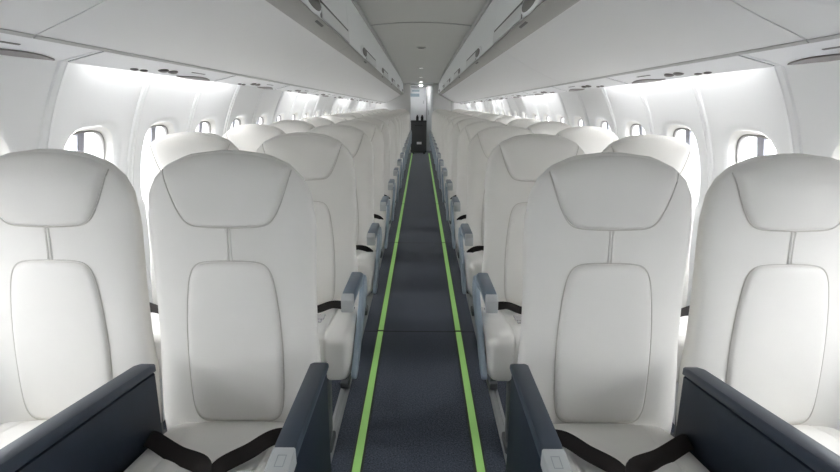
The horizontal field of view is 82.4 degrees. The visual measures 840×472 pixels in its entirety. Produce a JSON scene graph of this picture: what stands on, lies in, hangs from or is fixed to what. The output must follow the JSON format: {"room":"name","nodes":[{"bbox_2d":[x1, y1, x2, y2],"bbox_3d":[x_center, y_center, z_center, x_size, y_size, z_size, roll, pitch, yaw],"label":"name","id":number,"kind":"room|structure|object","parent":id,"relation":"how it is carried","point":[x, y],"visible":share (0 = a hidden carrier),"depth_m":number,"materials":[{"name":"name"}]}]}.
{"room":"aircraft cabin","nodes":[
{"label":"aircraft cabin","id":0,"kind":"room"},
{"bbox_2d":[0,55,375,420],"bbox_3d":[-0.625,-1.183,5.098,1.264,2.030,15.216,0,15,0],"label":"wall","id":1,"kind":"structure","parent":0,"point":[43,103],"depth_m":1.89,"materials":[{"name":"white plastic"}]},
{"bbox_2d":[0,138,9,155],"bbox_3d":[-1.251,-0.079,1.323,0.124,0.398,0.296,0,15,0],"label":"window","id":2,"kind":"structure","parent":1,"relation":"in","point":[4,149],"depth_m":1.40,"materials":[{"name":"white"}]},
{"bbox_2d":[64,127,112,162],"bbox_3d":[-1.250,-0.209,1.796,0.124,0.398,0.296,0,15,0],"label":"window","id":3,"kind":"structure","parent":1,"relation":"in","point":[104,135],"depth_m":1.84,"materials":[{"name":"white"}]},
{"bbox_2d":[142,122,174,197],"bbox_3d":[-1.249,-0.339,2.268,0.124,0.398,0.296,0,15,0],"label":"window","id":4,"kind":"structure","parent":1,"relation":"in","point":[168,128],"depth_m":2.23,"materials":[{"name":"white"}]},
{"bbox_2d":[197,119,215,133],"bbox_3d":[-1.249,-0.469,2.741,0.124,0.398,0.296,0,15,0],"label":"window","id":5,"kind":"structure","parent":1,"relation":"in","point":[211,126],"depth_m":2.78,"materials":[{"name":"white"}]},
{"bbox_2d":[231,117,244,128],"bbox_3d":[-1.248,-0.599,3.213,0.124,0.398,0.296,0,15,0],"label":"window","id":6,"kind":"structure","parent":1,"relation":"in","point":[241,120],"depth_m":3.23,"materials":[{"name":"white"}]},
{"bbox_2d":[257,115,266,124],"bbox_3d":[-1.247,-0.729,3.686,0.124,0.398,0.296,0,15,0],"label":"window","id":7,"kind":"structure","parent":1,"relation":"in","point":[263,117],"depth_m":3.73,"materials":[{"name":"white"}]},
{"bbox_2d":[163,150,674,471],"bbox_3d":[0.002,-0.368,6.070,2.200,0.050,16.900,0,15,0],"label":"floor","id":8,"kind":"structure","parent":0,"point":[418,423],"depth_m":2.30,"materials":[{"name":"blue carpet"}]},
{"bbox_2d":[330,188,399,461],"bbox_3d":[-0.327,-0.542,6.593,0.040,0.006,12.000,0,15,0],"label":"track","id":9,"kind":"object","parent":8,"relation":"on","point":[337,417],"visible":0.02,"depth_m":2.04,"materials":[{"name":"silver metal"}]},
{"bbox_2d":[0,150,330,471],"bbox_3d":[-0.467,0.410,1.014,0.488,1.110,0.716,0,15,0],"label":"seat","id":10,"kind":"object","parent":9,"relation":"on","point":[232,233],"visible":1,"depth_m":1.17,"materials":[{"name":"beige leather"}]},
{"bbox_2d":[124,421,283,471],"bbox_3d":[-0.461,0.556,1.080,0.374,0.190,0.449,0,15,0],"label":"seat cushion","id":11,"kind":"object","parent":10,"relation":"on","point":[188,446],"depth_m":1.09,"materials":[{"name":"beige leather"}]},
{"bbox_2d":[256,132,366,452],"bbox_3d":[-0.459,0.187,1.825,0.492,1.110,0.557,0,15,0],"label":"seat","id":12,"kind":"object","parent":9,"relation":"on","point":[325,163],"visible":0.59,"depth_m":1.89,"materials":[{"name":"beige leather"}]},
{"bbox_2d":[317,303,357,379],"bbox_3d":[-0.438,0.354,1.815,0.406,0.190,0.449,0,15,0],"label":"seat cushion","id":13,"kind":"object","parent":12,"relation":"on","point":[337,330],"depth_m":1.63,"materials":[{"name":"beige leather"}]},
{"bbox_2d":[308,124,381,314],"bbox_3d":[-0.458,-0.015,2.560,0.492,1.110,0.557,0,15,0],"label":"seat","id":14,"kind":"object","parent":9,"relation":"on","point":[358,143],"visible":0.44,"depth_m":2.63,"materials":[{"name":"beige leather"}]},
{"bbox_2d":[356,250,375,293],"bbox_3d":[-0.437,0.152,2.550,0.406,0.190,0.449,0,15,0],"label":"seat cushion","id":15,"kind":"object","parent":14,"relation":"on","point":[366,259],"depth_m":2.37,"materials":[{"name":"beige leather"}]},
{"bbox_2d":[336,120,389,292],"bbox_3d":[-0.457,-0.217,3.295,0.492,1.110,0.557,0,15,0],"label":"seat","id":16,"kind":"object","parent":9,"relation":"on","point":[380,202],"visible":0.35,"depth_m":3.37,"materials":[{"name":"beige leather"}]},
{"bbox_2d":[374,219,385,249],"bbox_3d":[-0.436,-0.050,3.284,0.406,0.190,0.449,0,15,0],"label":"seat cushion","id":17,"kind":"object","parent":16,"relation":"on","point":[382,222],"depth_m":3.11,"materials":[{"name":"beige leather"}]},
{"bbox_2d":[352,117,395,257],"bbox_3d":[-0.455,-0.419,4.029,0.492,1.110,0.557,0,15,0],"label":"seat","id":18,"kind":"object","parent":9,"relation":"on","point":[389,184],"visible":0.17,"depth_m":4.11,"materials":[{"name":"beige leather"}]},
{"bbox_2d":[385,199,391,219],"bbox_3d":[-0.434,-0.252,4.019,0.406,0.190,0.449,0,15,0],"label":"seat cushion","id":19,"kind":"object","parent":18,"relation":"on","point":[389,199],"depth_m":3.83,"materials":[{"name":"beige leather"}]},
{"bbox_2d":[364,115,399,223],"bbox_3d":[-0.454,-0.621,4.764,0.492,1.110,0.557,0,15,0],"label":"seat","id":20,"kind":"object","parent":9,"relation":"on","point":[394,171],"visible":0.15,"depth_m":4.84,"materials":[{"name":"beige leather"}]},
{"bbox_2d":[373,114,401,188],"bbox_3d":[-0.453,-0.823,5.499,0.492,1.110,0.557,0,15,0],"label":"seat","id":21,"kind":"object","parent":9,"relation":"on","point":[398,162],"visible":0.12,"depth_m":5.57,"materials":[{"name":"beige leather"}]},
{"bbox_2d":[378,113,403,202],"bbox_3d":[-0.452,-1.025,6.233,0.492,1.110,0.557,0,15,0],"label":"seat","id":22,"kind":"object","parent":9,"relation":"on","point":[400,154],"visible":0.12,"depth_m":6.31,"materials":[{"name":"beige leather"}]},
{"bbox_2d":[382,112,405,169],"bbox_3d":[-0.451,-1.227,6.968,0.492,1.110,0.557,0,15,0],"label":"seat","id":23,"kind":"object","parent":9,"relation":"on","point":[403,149],"visible":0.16,"depth_m":7.03,"materials":[{"name":"beige leather"}]},
{"bbox_2d":[386,111,407,163],"bbox_3d":[-0.449,-1.429,7.703,0.492,1.110,0.557,0,15,0],"label":"seat","id":24,"kind":"object","parent":9,"relation":"on","point":[399,113],"visible":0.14,"depth_m":7.77,"materials":[{"name":"beige leather"}]},
{"bbox_2d":[392,110,408,157],"bbox_3d":[-0.448,-1.631,8.438,0.492,1.110,0.557,0,15,0],"label":"seat","id":25,"kind":"object","parent":9,"relation":"on","point":[402,113],"visible":0.15,"depth_m":8.51,"materials":[{"name":"beige leather"}]},
{"bbox_2d":[391,110,409,153],"bbox_3d":[-0.447,-1.833,9.172,0.492,1.110,0.557,0,15,0],"label":"seat","id":26,"kind":"object","parent":9,"relation":"on","point":[407,138],"visible":0.1,"depth_m":9.24,"materials":[{"name":"beige leather"}]},
{"bbox_2d":[349,153,412,471],"bbox_3d":[-0.215,-0.171,5.245,0.045,0.006,14.788,0,15,0],"label":"strip","id":27,"kind":"object","parent":8,"relation":"on","point":[357,463],"visible":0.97,"depth_m":2.32,"materials":[{"name":"green plastic"}]},
{"bbox_2d":[410,86,425,149],"bbox_3d":[-0.149,-3.415,13.414,0.620,1.930,0.622,0,15,0],"label":"tall cabinet","id":28,"kind":"object","parent":8,"relation":"on","point":[418,93],"visible":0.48,"depth_m":13.05,"materials":[{"name":"white"}]},
{"bbox_2d":[411,120,426,153],"bbox_3d":[-0.034,-2.550,12.361,0.400,0.822,0.670,0,15,0],"label":"trolley","id":29,"kind":"object","parent":8,"relation":"on","point":[418,128],"visible":0.98,"depth_m":12.06,"materials":[{"name":"grey"}]},
{"bbox_2d":[426,85,431,150],"bbox_3d":[0.244,-3.147,12.842,0.150,1.720,0.065,0,15,0],"label":"door","id":30,"kind":"structure","parent":8,"relation":"on","point":[429,87],"depth_m":12.80,"materials":[{"name":"white"}]},
{"bbox_2d":[428,153,486,471],"bbox_3d":[0.217,-0.169,5.245,0.045,0.006,14.788,0,15,0],"label":"strip","id":31,"kind":"object","parent":8,"relation":"on","point":[478,456],"visible":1,"depth_m":2.32,"materials":[{"name":"green plastic"}]},
{"bbox_2d":[438,178,506,461],"bbox_3d":[0.333,-0.538,6.593,0.040,0.006,12.000,0,15,0],"label":"track","id":32,"kind":"object","parent":8,"relation":"on","point":[499,415],"visible":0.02,"depth_m":2.04,"materials":[{"name":"silver metal"}]},
{"bbox_2d":[431,110,440,149],"bbox_3d":[0.470,-2.030,9.907,0.492,1.110,0.557,0,15,0],"label":"seat","id":33,"kind":"object","parent":32,"relation":"on","point":[432,135],"visible":0.07,"depth_m":9.98,"materials":[{"name":"beige leather"}]},
{"bbox_2d":[432,110,448,153],"bbox_3d":[0.469,-1.828,9.172,0.492,1.110,0.557,0,15,0],"label":"seat","id":34,"kind":"object","parent":32,"relation":"on","point":[433,138],"visible":0.09,"depth_m":9.24,"materials":[{"name":"beige leather"}]},
{"bbox_2d":[432,111,452,158],"bbox_3d":[0.468,-1.626,8.438,0.492,1.110,0.557,0,15,0],"label":"seat","id":35,"kind":"object","parent":32,"relation":"on","point":[435,140],"visible":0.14,"depth_m":8.52,"materials":[{"name":"beige leather"}]},
{"bbox_2d":[434,111,451,163],"bbox_3d":[0.467,-1.424,7.703,0.492,1.110,0.557,0,15,0],"label":"seat","id":36,"kind":"object","parent":32,"relation":"on","point":[440,114],"visible":0.1,"depth_m":7.77,"materials":[{"name":"beige leather"}]},
{"bbox_2d":[435,112,456,169],"bbox_3d":[0.466,-1.222,6.968,0.492,1.110,0.557,0,15,0],"label":"seat","id":37,"kind":"object","parent":32,"relation":"on","point":[437,149],"visible":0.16,"depth_m":7.04,"materials":[{"name":"beige leather"}]},
{"bbox_2d":[436,113,461,201],"bbox_3d":[0.464,-1.020,6.233,0.492,1.110,0.557,0,15,0],"label":"seat","id":38,"kind":"object","parent":32,"relation":"on","point":[439,155],"visible":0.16,"depth_m":6.31,"materials":[{"name":"beige leather"}]},
{"bbox_2d":[439,114,469,188],"bbox_3d":[0.463,-0.818,5.499,0.492,1.110,0.557,0,15,0],"label":"seat","id":39,"kind":"object","parent":32,"relation":"on","point":[442,162],"visible":0.14,"depth_m":5.57,"materials":[{"name":"beige leather"}]},
{"bbox_2d":[441,116,477,223],"bbox_3d":[0.462,-0.616,4.764,0.492,1.110,0.557,0,15,0],"label":"seat","id":40,"kind":"object","parent":32,"relation":"on","point":[446,172],"visible":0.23,"depth_m":4.84,"materials":[{"name":"beige leather"}]},
{"bbox_2d":[445,118,489,257],"bbox_3d":[0.461,-0.413,4.029,0.492,1.110,0.557,0,15,0],"label":"seat","id":41,"kind":"object","parent":32,"relation":"on","point":[451,184],"visible":0.17,"depth_m":4.10,"materials":[{"name":"beige leather"}]},
{"bbox_2d":[448,199,454,220],"bbox_3d":[0.438,-0.247,4.019,0.406,0.190,0.449,0,15,0],"label":"seat cushion","id":42,"kind":"object","parent":41,"relation":"on","point":[449,200],"depth_m":3.84,"materials":[{"name":"beige leather"}]},
{"bbox_2d":[450,121,506,293],"bbox_3d":[0.459,-0.211,3.295,0.492,1.110,0.557,0,15,0],"label":"seat","id":43,"kind":"object","parent":32,"relation":"on","point":[458,203],"visible":0.26,"depth_m":3.37,"materials":[{"name":"beige leather"}]},
{"bbox_2d":[454,219,465,249],"bbox_3d":[0.436,-0.045,3.284,0.406,0.190,0.449,0,15,0],"label":"seat cushion","id":44,"kind":"object","parent":43,"relation":"on","point":[457,223],"depth_m":3.11,"materials":[{"name":"beige leather"}]},
{"bbox_2d":[458,126,533,315],"bbox_3d":[0.458,-0.009,2.560,0.492,1.110,0.557,0,15,0],"label":"seat","id":45,"kind":"object","parent":32,"relation":"on","point":[482,144],"visible":0.34,"depth_m":2.63,"materials":[{"name":"beige leather"}]},
{"bbox_2d":[464,251,483,294],"bbox_3d":[0.435,0.157,2.550,0.406,0.190,0.449,0,15,0],"label":"seat cushion","id":46,"kind":"object","parent":45,"relation":"on","point":[473,260],"depth_m":2.36,"materials":[{"name":"beige leather"}]},
{"bbox_2d":[472,134,584,453],"bbox_3d":[0.457,0.193,1.825,0.492,1.110,0.557,0,15,0],"label":"seat","id":47,"kind":"object","parent":32,"relation":"on","point":[515,164],"visible":0.56,"depth_m":1.89,"materials":[{"name":"beige leather"}]},
{"bbox_2d":[481,305,521,380],"bbox_3d":[0.434,0.359,1.815,0.406,0.190,0.449,0,15,0],"label":"seat cushion","id":48,"kind":"object","parent":47,"relation":"on","point":[500,331],"depth_m":1.63,"materials":[{"name":"beige leather"}]},
{"bbox_2d":[506,152,839,471],"bbox_3d":[0.462,0.416,1.014,0.488,1.110,0.716,0,15,0],"label":"seat","id":49,"kind":"object","parent":32,"relation":"on","point":[607,235],"visible":1,"depth_m":1.17,"materials":[{"name":"beige leather"}]},
{"bbox_2d":[553,423,709,471],"bbox_3d":[0.455,0.561,1.080,0.374,0.190,0.449,0,15,0],"label":"seat cushion","id":50,"kind":"object","parent":49,"relation":"on","point":[588,447],"depth_m":1.10,"materials":[{"name":"beige leather"}]},
{"bbox_3d":[-0.952,-0.546,6.593,0.040,0.006,12.000,0,15,0],"label":"track","id":51,"kind":"object","parent":8,"relation":"on","visible":0},
{"bbox_2d":[0,149,161,448],"bbox_3d":[-0.924,0.386,1.090,0.448,1.110,0.557,0,15,0],"label":"window seat","id":52,"kind":"object","parent":51,"relation":"on","point":[75,314],"visible":0.82,"depth_m":1.19,"materials":[{"name":"beige leather"}]},
{"bbox_2d":[0,420,45,448],"bbox_3d":[-0.913,0.553,1.080,0.374,0.190,0.449,0,15,0],"label":"seat cushion","id":53,"kind":"object","parent":52,"relation":"on","point":[10,430],"depth_m":1.19,"materials":[{"name":"beige leather"}]},
{"bbox_2d":[142,132,238,433],"bbox_3d":[-0.923,0.184,1.825,0.448,1.110,0.557,0,15,0],"label":"window seat","id":54,"kind":"object","parent":51,"relation":"on","point":[168,148],"visible":0.18,"depth_m":1.88,"materials":[{"name":"beige leather"}]},
{"bbox_2d":[151,312,161,378],"bbox_3d":[-0.912,0.351,1.815,0.374,0.190,0.449,0,15,0],"label":"seat cushion","id":55,"kind":"object","parent":54,"relation":"on","point":[154,315],"depth_m":1.60,"materials":[{"name":"beige leather"}]},
{"bbox_2d":[222,124,285,151],"bbox_3d":[-0.922,-0.018,2.560,0.448,1.110,0.557,0,15,0],"label":"window seat","id":56,"kind":"object","parent":51,"relation":"on","point":[249,137],"visible":0.14,"depth_m":2.61,"materials":[{"name":"beige leather"}]},
{"bbox_2d":[270,120,314,133],"bbox_3d":[-0.921,-0.220,3.295,0.448,1.110,0.557,0,15,0],"label":"window seat","id":57,"kind":"object","parent":51,"relation":"on","point":[288,126],"visible":0.16,"depth_m":3.34,"materials":[{"name":"beige leather"}]},
{"bbox_2d":[300,117,333,126],"bbox_3d":[-0.919,-0.422,4.029,0.448,1.110,0.557,0,15,0],"label":"window seat","id":58,"kind":"object","parent":51,"relation":"on","point":[315,121],"visible":0.13,"depth_m":4.08,"materials":[{"name":"beige leather"}]},
{"bbox_2d":[320,115,346,123],"bbox_3d":[-0.918,-0.624,4.764,0.448,1.110,0.557,0,15,0],"label":"window seat","id":59,"kind":"object","parent":51,"relation":"on","point":[335,119],"visible":0.08,"depth_m":4.81,"materials":[{"name":"beige leather"}]},
{"bbox_2d":[334,113,355,119],"bbox_3d":[-0.917,-0.826,5.499,0.448,1.110,0.557,0,15,0],"label":"window seat","id":60,"kind":"object","parent":51,"relation":"on","point":[346,116],"visible":0.02,"depth_m":5.55,"materials":[{"name":"beige leather"}]},
{"bbox_2d":[343,112,363,117],"bbox_3d":[-0.916,-1.028,6.233,0.448,1.110,0.557,0,15,0],"label":"window seat","id":61,"kind":"object","parent":51,"relation":"on","point":[357,115],"visible":0.09,"depth_m":6.29,"materials":[{"name":"beige leather"}]},
{"bbox_3d":[0.958,-0.535,6.593,0.040,0.006,12.000,0,15,0],"label":"track","id":62,"kind":"object","parent":8,"relation":"on","visible":0},
{"bbox_2d":[478,113,495,118],"bbox_3d":[0.928,-1.017,6.233,0.448,1.110,0.557,0,15,0],"label":"window seat","id":63,"kind":"object","parent":62,"relation":"on","point":[483,116],"visible":0.03,"depth_m":6.29,"materials":[{"name":"beige leather"}]},
{"bbox_2d":[485,114,506,120],"bbox_3d":[0.927,-0.815,5.499,0.448,1.110,0.557,0,15,0],"label":"window seat","id":64,"kind":"object","parent":62,"relation":"on","point":[491,117],"visible":0.07,"depth_m":5.55,"materials":[{"name":"beige leather"}]},
{"bbox_2d":[495,116,520,124],"bbox_3d":[0.926,-0.613,4.764,0.448,1.110,0.557,0,15,0],"label":"window seat","id":65,"kind":"object","parent":62,"relation":"on","point":[505,120],"visible":0.07,"depth_m":4.81,"materials":[{"name":"beige leather"}]},
{"bbox_2d":[507,118,542,128],"bbox_3d":[0.924,-0.411,4.029,0.448,1.110,0.557,0,15,0],"label":"window seat","id":66,"kind":"object","parent":62,"relation":"on","point":[523,122],"visible":0.15,"depth_m":4.08,"materials":[{"name":"beige leather"}]},
{"bbox_2d":[526,121,570,134],"bbox_3d":[0.923,-0.209,3.295,0.448,1.110,0.557,0,15,0],"label":"window seat","id":67,"kind":"object","parent":62,"relation":"on","point":[546,127],"visible":0.18,"depth_m":3.34,"materials":[{"name":"beige leather"}]},
{"bbox_2d":[556,126,618,153],"bbox_3d":[0.922,-0.006,2.560,0.448,1.110,0.557,0,15,0],"label":"window seat","id":68,"kind":"object","parent":62,"relation":"on","point":[591,139],"visible":0.16,"depth_m":2.61,"materials":[{"name":"beige leather"}]},
{"bbox_2d":[602,134,698,437],"bbox_3d":[0.921,0.196,1.825,0.448,1.110,0.557,0,15,0],"label":"window seat","id":69,"kind":"object","parent":62,"relation":"on","point":[674,152],"visible":0.15,"depth_m":1.88,"materials":[{"name":"beige leather"}]},
{"bbox_2d":[676,316,687,381],"bbox_3d":[0.908,0.362,1.815,0.374,0.190,0.449,0,15,0],"label":"seat cushion","id":70,"kind":"object","parent":69,"relation":"on","point":[683,319],"depth_m":1.60,"materials":[{"name":"beige leather"}]},
{"bbox_2d":[676,153,839,455],"bbox_3d":[0.920,0.398,1.090,0.448,1.110,0.557,0,15,0],"label":"window seat","id":71,"kind":"object","parent":62,"relation":"on","point":[764,316],"visible":0.79,"depth_m":1.19,"materials":[{"name":"beige leather"}]},
{"bbox_2d":[792,425,839,455],"bbox_3d":[0.907,0.564,1.080,0.374,0.190,0.449,0,15,0],"label":"seat cushion","id":72,"kind":"object","parent":71,"relation":"on","point":[828,436],"depth_m":1.19,"materials":[{"name":"beige leather"}]},
{"bbox_2d":[373,83,467,152],"bbox_3d":[0.019,-3.127,12.239,2.600,2.000,0.060,0,15,0],"label":"wall","id":73,"kind":"structure","parent":0,"point":[403,101],"depth_m":12.15,"materials":[{"name":"grey"}]},
{"bbox_2d":[356,0,486,86],"bbox_3d":[0.013,-2.208,5.618,2.600,0.339,16.796,0,15,0],"label":"ceiling","id":74,"kind":"structure","parent":0,"point":[401,26],"depth_m":4.72,"materials":[{"name":"grey plastic"}]},
{"bbox_2d":[0,0,102,37],"bbox_3d":[-0.651,-0.511,0.220,0.470,0.567,1.655,0,15,0],"label":"bin","id":75,"kind":"object","parent":74,"relation":"attached to","point":[24,18],"visible":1,"depth_m":1.02,"materials":[{"name":"white plastic"}]},
{"bbox_2d":[0,33,96,60],"bbox_3d":[-0.952,-0.384,0.854,0.125,0.054,0.994,0,15,0],"label":"panel","id":76,"kind":"object","parent":75,"relation":"attached to","point":[10,45],"visible":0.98,"depth_m":1.19,"materials":[{"name":"grey"}]},
{"bbox_2d":[0,48,54,60],"bbox_3d":[-0.991,-0.442,1.152,0.035,0.014,0.325,0,15,0],"label":"light","id":77,"kind":"object","parent":76,"relation":"attached to","point":[16,52],"depth_m":1.20,"materials":[{"name":"grey"}]},
{"bbox_2d":[33,0,349,82],"bbox_3d":[-0.648,-0.971,1.960,0.470,0.567,1.935,0,15,0],"label":"bin","id":78,"kind":"object","parent":74,"relation":"attached to","point":[275,41],"visible":1,"depth_m":1.64,"materials":[{"name":"white plastic"}]},
{"bbox_2d":[61,50,231,80],"bbox_3d":[-0.951,-0.639,1.821,0.125,0.054,0.994,0,15,0],"label":"panel","id":79,"kind":"object","parent":78,"relation":"attached to","point":[95,58],"visible":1,"depth_m":1.63,"materials":[{"name":"grey plastic"}]},
{"bbox_2d":[177,76,209,80],"bbox_3d":[-0.989,-0.697,2.119,0.035,0.014,0.325,0,15,0],"label":"light","id":80,"kind":"object","parent":79,"relation":"attached to","point":[203,78],"depth_m":2.12,"materials":[{"name":"grey"}]},
{"bbox_2d":[212,75,286,89],"bbox_3d":[-0.949,-0.895,2.788,0.125,0.054,0.994,0,15,0],"label":"panel","id":81,"kind":"object","parent":78,"relation":"attached to","point":[237,80],"visible":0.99,"depth_m":2.66,"materials":[{"name":"grey"}]},
{"bbox_2d":[308,0,320,10],"bbox_3d":[-0.428,-0.937,1.909,0.031,0.068,0.316,0,15,0],"label":"latch","id":82,"kind":"object","parent":78,"relation":"on","point":[313,5],"depth_m":1.90,"materials":[{"name":"grey"}]},
{"bbox_2d":[279,0,376,92],"bbox_3d":[-0.645,-1.448,3.768,0.470,0.567,1.795,0,15,0],"label":"bin","id":83,"kind":"object","parent":74,"relation":"attached to","point":[347,65],"visible":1,"depth_m":3.51,"materials":[{"name":"white plastic"}]},
{"bbox_2d":[273,85,317,93],"bbox_3d":[-0.948,-1.150,3.755,0.125,0.054,0.994,0,15,0],"label":"panel","id":84,"kind":"object","parent":83,"relation":"attached to","point":[289,88],"visible":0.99,"depth_m":3.67,"materials":[{"name":"grey"}]},
{"bbox_2d":[331,31,388,96],"bbox_3d":[-0.642,-1.908,5.508,0.470,0.567,1.795,0,15,0],"label":"bin","id":85,"kind":"object","parent":74,"relation":"attached to","point":[367,82],"visible":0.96,"depth_m":5.31,"materials":[{"name":"white"}]},
{"bbox_2d":[308,91,335,96],"bbox_3d":[-0.946,-1.406,4.721,0.125,0.054,0.994,0,15,0],"label":"panel","id":86,"kind":"object","parent":85,"relation":"attached to","point":[319,93],"visible":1,"depth_m":4.66,"materials":[{"name":"grey"}]},
{"bbox_2d":[329,94,350,98],"bbox_3d":[-0.944,-1.661,5.688,0.125,0.054,0.994,0,15,0],"label":"panel","id":87,"kind":"object","parent":85,"relation":"attached to","point":[339,96],"visible":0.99,"depth_m":5.64,"materials":[{"name":"grey"}]},
{"bbox_2d":[356,53,395,99],"bbox_3d":[-0.639,-2.368,7.249,0.470,0.567,1.795,0,15,0],"label":"bin","id":88,"kind":"object","parent":74,"relation":"attached to","point":[381,88],"visible":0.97,"depth_m":7.09,"materials":[{"name":"white"}]},
{"bbox_2d":[369,65,399,100],"bbox_3d":[-0.636,-2.834,9.013,0.470,0.567,1.845,0,15,0],"label":"bin","id":89,"kind":"object","parent":74,"relation":"attached to","point":[396,88],"visible":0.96,"depth_m":8.86,"materials":[{"name":"white"}]},
{"bbox_2d":[379,74,403,102],"bbox_3d":[-0.633,-3.354,10.981,0.470,0.567,2.215,0,15,0],"label":"bin","id":90,"kind":"object","parent":74,"relation":"attached to","point":[396,94],"visible":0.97,"depth_m":10.84,"materials":[{"name":"white"}]},
{"bbox_2d":[438,74,462,102],"bbox_3d":[0.674,-3.346,10.981,0.470,0.567,2.215,0,15,0],"label":"bin","id":91,"kind":"object","parent":74,"relation":"attached to","point":[440,92],"visible":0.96,"depth_m":10.82,"materials":[{"name":"white"}]},
{"bbox_2d":[442,65,471,101],"bbox_3d":[0.671,-2.827,9.013,0.470,0.567,1.845,0,15,0],"label":"bin","id":92,"kind":"object","parent":74,"relation":"attached to","point":[445,88],"visible":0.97,"depth_m":8.87,"materials":[{"name":"white"}]},
{"bbox_2d":[446,54,485,99],"bbox_3d":[0.668,-2.360,7.249,0.470,0.567,1.795,0,15,0],"label":"bin","id":93,"kind":"object","parent":74,"relation":"attached to","point":[459,88],"visible":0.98,"depth_m":7.08,"materials":[{"name":"white"}]},
{"bbox_2d":[453,33,510,97],"bbox_3d":[0.665,-1.900,5.508,0.470,0.567,1.795,0,15,0],"label":"bin","id":94,"kind":"object","parent":74,"relation":"attached to","point":[471,81],"visible":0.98,"depth_m":5.31,"materials":[{"name":"white"}]},
{"bbox_2d":[492,95,512,99],"bbox_3d":[0.965,-1.649,5.688,0.125,0.054,0.994,0,15,0],"label":"panel","id":95,"kind":"object","parent":94,"relation":"attached to","point":[501,97],"visible":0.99,"depth_m":5.63,"materials":[{"name":"grey"}]},
{"bbox_2d":[505,92,533,97],"bbox_3d":[0.963,-1.394,4.721,0.125,0.054,0.994,0,15,0],"label":"panel","id":96,"kind":"object","parent":94,"relation":"attached to","point":[520,94],"visible":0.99,"depth_m":4.63,"materials":[{"name":"grey"}]},
{"bbox_2d":[466,0,563,93],"bbox_3d":[0.663,-1.440,3.768,0.470,0.567,1.795,0,15,0],"label":"bin","id":97,"kind":"object","parent":74,"relation":"attached to","point":[496,67],"visible":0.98,"depth_m":3.51,"materials":[{"name":"white plastic"}]},
{"bbox_2d":[525,87,567,94],"bbox_3d":[0.962,-1.139,3.755,0.125,0.054,0.994,0,15,0],"label":"panel","id":98,"kind":"object","parent":97,"relation":"attached to","point":[549,90],"visible":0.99,"depth_m":3.66,"materials":[{"name":"grey"}]},
{"bbox_2d":[493,0,809,84],"bbox_3d":[0.660,-0.963,1.960,0.470,0.567,1.935,0,15,0],"label":"bin","id":99,"kind":"object","parent":74,"relation":"attached to","point":[564,41],"visible":1,"depth_m":1.62,"materials":[{"name":"white plastic"}]},
{"bbox_2d":[522,0,534,11],"bbox_3d":[0.440,-0.932,1.909,0.031,0.068,0.316,0,15,0],"label":"latch","id":100,"kind":"object","parent":99,"relation":"on","point":[528,5],"depth_m":1.90,"materials":[{"name":"grey"}]},
{"bbox_2d":[554,77,629,90],"bbox_3d":[0.960,-0.883,2.788,0.125,0.054,0.994,0,15,0],"label":"panel","id":101,"kind":"object","parent":99,"relation":"attached to","point":[604,82],"visible":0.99,"depth_m":2.67,"materials":[{"name":"grey"}]},
{"bbox_2d":[609,54,781,83],"bbox_3d":[0.958,-0.627,1.821,0.125,0.054,0.994,0,15,0],"label":"panel","id":102,"kind":"object","parent":99,"relation":"attached to","point":[739,62],"visible":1,"depth_m":1.63,"materials":[{"name":"grey plastic"}]},
{"bbox_2d":[632,79,664,83],"bbox_3d":[0.997,-0.685,2.119,0.035,0.014,0.325,0,15,0],"label":"light","id":103,"kind":"object","parent":102,"relation":"attached to","point":[634,81],"depth_m":2.12,"materials":[{"name":"grey"}]},
{"bbox_2d":[733,0,839,42],"bbox_3d":[0.657,-0.503,0.220,0.470,0.567,1.655,0,15,0],"label":"bin","id":104,"kind":"object","parent":74,"relation":"attached to","point":[813,20],"visible":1,"depth_m":1.01,"materials":[{"name":"white plastic"}]},
{"bbox_2d":[746,38,839,65],"bbox_3d":[0.957,-0.372,0.854,0.125,0.054,0.994,0,15,0],"label":"panel","id":105,"kind":"object","parent":104,"relation":"attached to","point":[828,50],"visible":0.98,"depth_m":1.19,"materials":[{"name":"grey"}]},
{"bbox_2d":[787,54,839,64],"bbox_3d":[0.996,-0.429,1.152,0.035,0.014,0.325,0,15,0],"label":"light","id":106,"kind":"object","parent":105,"relation":"attached to","point":[811,58],"depth_m":1.21,"materials":[{"name":"grey"}]},
{"bbox_2d":[466,60,839,430],"bbox_3d":[0.639,-1.175,5.098,1.264,2.030,15.216,0,15,0],"label":"wall","id":107,"kind":"structure","parent":0,"point":[797,107],"depth_m":1.89,"materials":[{"name":"white plastic"}]},
{"bbox_2d":[574,117,584,126],"bbox_3d":[1.256,-0.713,3.686,0.124,0.398,0.296,0,15,0],"label":"window","id":108,"kind":"structure","parent":107,"relation":"in","point":[577,121],"depth_m":3.74,"materials":[{"name":"white"}]},
{"bbox_2d":[596,119,609,130],"bbox_3d":[1.255,-0.584,3.213,0.124,0.398,0.296,0,15,0],"label":"window","id":109,"kind":"structure","parent":107,"relation":"in","point":[600,122],"depth_m":3.23,"materials":[{"name":"white"}]},
{"bbox_2d":[626,121,643,136],"bbox_3d":[1.254,-0.454,2.741,0.124,0.398,0.296,0,15,0],"label":"window","id":110,"kind":"structure","parent":107,"relation":"in","point":[630,126],"depth_m":2.78,"materials":[{"name":"white"}]},
{"bbox_2d":[667,125,697,205],"bbox_3d":[1.253,-0.324,2.268,0.124,0.398,0.296,0,15,0],"label":"window","id":111,"kind":"structure","parent":107,"relation":"in","point":[673,130],"depth_m":2.23,"materials":[{"name":"white"}]},
{"bbox_2d":[728,130,776,166],"bbox_3d":[1.253,-0.194,1.796,0.124,0.398,0.296,0,15,0],"label":"window","id":112,"kind":"structure","parent":107,"relation":"in","point":[736,139],"depth_m":1.84,"materials":[{"name":"white"}]},
{"bbox_2d":[831,144,839,160],"bbox_3d":[1.252,-0.064,1.323,0.124,0.398,0.296,0,15,0],"label":"window","id":113,"kind":"structure","parent":107,"relation":"in","point":[836,154],"depth_m":1.40,"materials":[{"name":"white"}]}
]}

